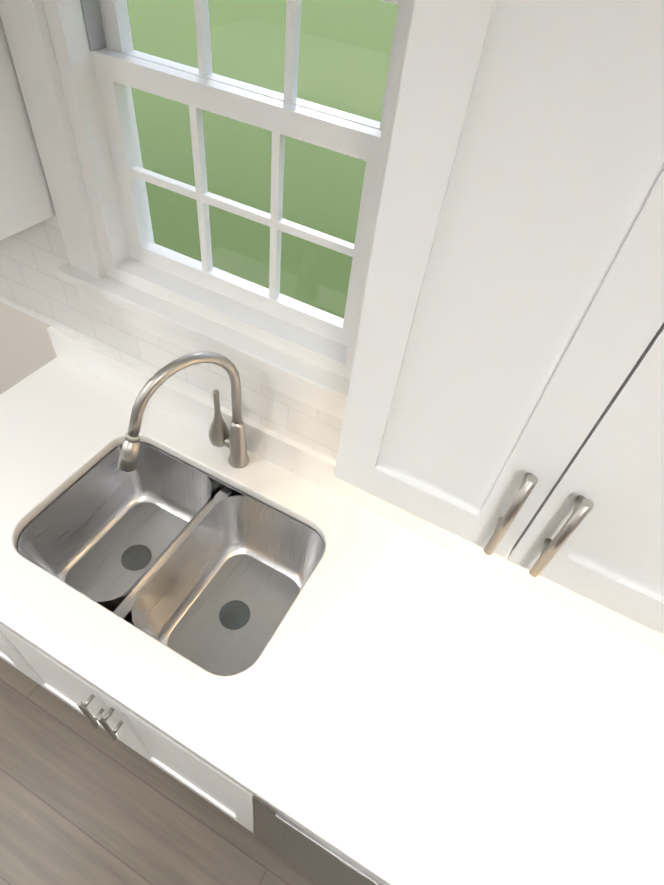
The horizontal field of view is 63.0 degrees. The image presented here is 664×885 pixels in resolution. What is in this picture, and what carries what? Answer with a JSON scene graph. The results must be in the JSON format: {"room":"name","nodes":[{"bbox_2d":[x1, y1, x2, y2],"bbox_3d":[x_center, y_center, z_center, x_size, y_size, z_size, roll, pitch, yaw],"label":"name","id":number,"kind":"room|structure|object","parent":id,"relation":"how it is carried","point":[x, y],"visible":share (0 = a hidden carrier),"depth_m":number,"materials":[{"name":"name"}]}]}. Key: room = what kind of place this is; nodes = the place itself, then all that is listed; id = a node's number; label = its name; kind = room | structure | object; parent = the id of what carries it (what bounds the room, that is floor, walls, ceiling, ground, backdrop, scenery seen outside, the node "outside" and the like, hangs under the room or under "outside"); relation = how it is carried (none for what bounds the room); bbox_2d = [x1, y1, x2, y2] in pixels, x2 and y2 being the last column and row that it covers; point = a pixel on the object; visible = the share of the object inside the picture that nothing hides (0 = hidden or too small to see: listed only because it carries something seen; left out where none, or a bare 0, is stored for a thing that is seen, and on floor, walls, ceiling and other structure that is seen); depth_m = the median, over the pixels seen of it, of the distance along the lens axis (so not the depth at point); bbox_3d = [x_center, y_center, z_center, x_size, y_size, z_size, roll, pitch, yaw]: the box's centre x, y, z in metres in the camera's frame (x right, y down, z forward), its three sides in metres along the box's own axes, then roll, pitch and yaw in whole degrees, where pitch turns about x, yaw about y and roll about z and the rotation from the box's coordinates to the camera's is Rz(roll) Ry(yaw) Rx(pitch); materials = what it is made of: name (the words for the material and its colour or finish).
{"room":"kitchen","nodes":[
{"label":"kitchen","id":0,"kind":"room"},
{"bbox_2d":[0,657,320,884],"bbox_3d":[-1.634,2.493,0.305,8.000,0.080,6.280,25,50,14],"label":"floor","id":1,"kind":"structure","parent":0,"point":[84,800],"depth_m":1.62,"materials":[{"name":"brown wood"}]},
{"bbox_2d":[0,442,324,832],"bbox_3d":[-0.529,0.482,1.623,1.095,0.869,0.682,25,50,14],"label":"base cabinet","id":2,"kind":"object","parent":1,"relation":"on","point":[203,779],"visible":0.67,"depth_m":1.40,"materials":[{"name":"white paint"}]},
{"bbox_2d":[253,794,386,884],"bbox_3d":[0.220,0.832,1.431,0.598,0.843,0.663,25,50,14],"label":"dishwasher","id":3,"kind":"object","parent":1,"relation":"on","point":[311,855],"visible":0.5,"depth_m":1.17,"materials":[{"name":"grey metal"}]},
{"bbox_3d":[0.875,1.238,1.139,1.024,0.869,0.925,25,50,14],"label":"base cabinet","id":4,"kind":"object","parent":1,"relation":"on","visible":0},
{"bbox_2d":[0,326,663,884],"bbox_3d":[0.176,0.554,0.978,2.733,0.133,0.923,25,50,14],"label":"countertop","id":5,"kind":"structure","parent":4,"relation":"on","point":[406,698],"depth_m":1.09,"materials":[{"name":"white stone"}]},
{"bbox_2d":[17,442,324,675],"bbox_3d":[-0.380,0.308,1.355,0.680,0.210,0.455,25,50,14],"label":"sink","id":6,"kind":"object","parent":5,"relation":"in","point":[160,545],"visible":0.75,"depth_m":1.42,"materials":[{"name":"silver metal"}]},
{"bbox_2d":[118,352,248,471],"bbox_3d":[-0.322,-0.025,1.206,0.141,0.402,0.307,25,50,14],"label":"faucet","id":7,"kind":"object","parent":5,"relation":"on","point":[233,440],"visible":1,"depth_m":1.13,"materials":[{"name":"silver metal"}]},
{"bbox_2d":[0,276,343,393],"bbox_3d":[-0.833,-0.552,1.476,5.940,2.460,0.140,25,50,14],"label":"wall","id":8,"kind":"structure","parent":0,"point":[26,348],"depth_m":1.71,"materials":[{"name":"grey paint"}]},
{"bbox_2d":[0,16,55,239],"bbox_3d":[-1.156,-0.940,0.914,1.132,0.914,0.377,25,50,14],"label":"upper cabinet","id":9,"kind":"object","parent":8,"relation":"attached to","point":[25,199],"depth_m":1.10,"materials":[{"name":"white paint"}]},
{"bbox_2d":[0,215,342,459],"bbox_3d":[-0.005,-0.114,1.181,3.700,0.416,0.006,25,50,14],"label":"wall tile","id":10,"kind":"structure","parent":8,"relation":"attached to","point":[33,258],"depth_m":1.39,"materials":[{"name":"white tile"}]},
{"bbox_2d":[0,0,414,419],"bbox_3d":[-0.180,-0.571,0.931,0.900,1.045,0.190,25,50,14],"label":"window","id":11,"kind":"structure","parent":8,"relation":"in","point":[82,67],"depth_m":1.08,"materials":[{"name":"white paint"}]},
{"bbox_2d":[334,0,663,632],"bbox_3d":[0.387,-0.237,0.497,0.594,0.914,0.338,25,50,14],"label":"upper cabinet","id":12,"kind":"object","parent":8,"relation":"attached to","point":[505,396],"depth_m":0.50,"materials":[{"name":"white paint"}]},
{"label":"outside","id":13,"kind":"structure","parent":0,"visible":0},
{"bbox_2d":[127,0,397,318],"bbox_3d":[16.343,-18.591,17.303,70.000,5.450,57.920,25,50,14],"label":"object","id":14,"kind":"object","parent":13,"point":[245,167],"depth_m":3.39,"materials":[{"name":"green plant"}]}
]}

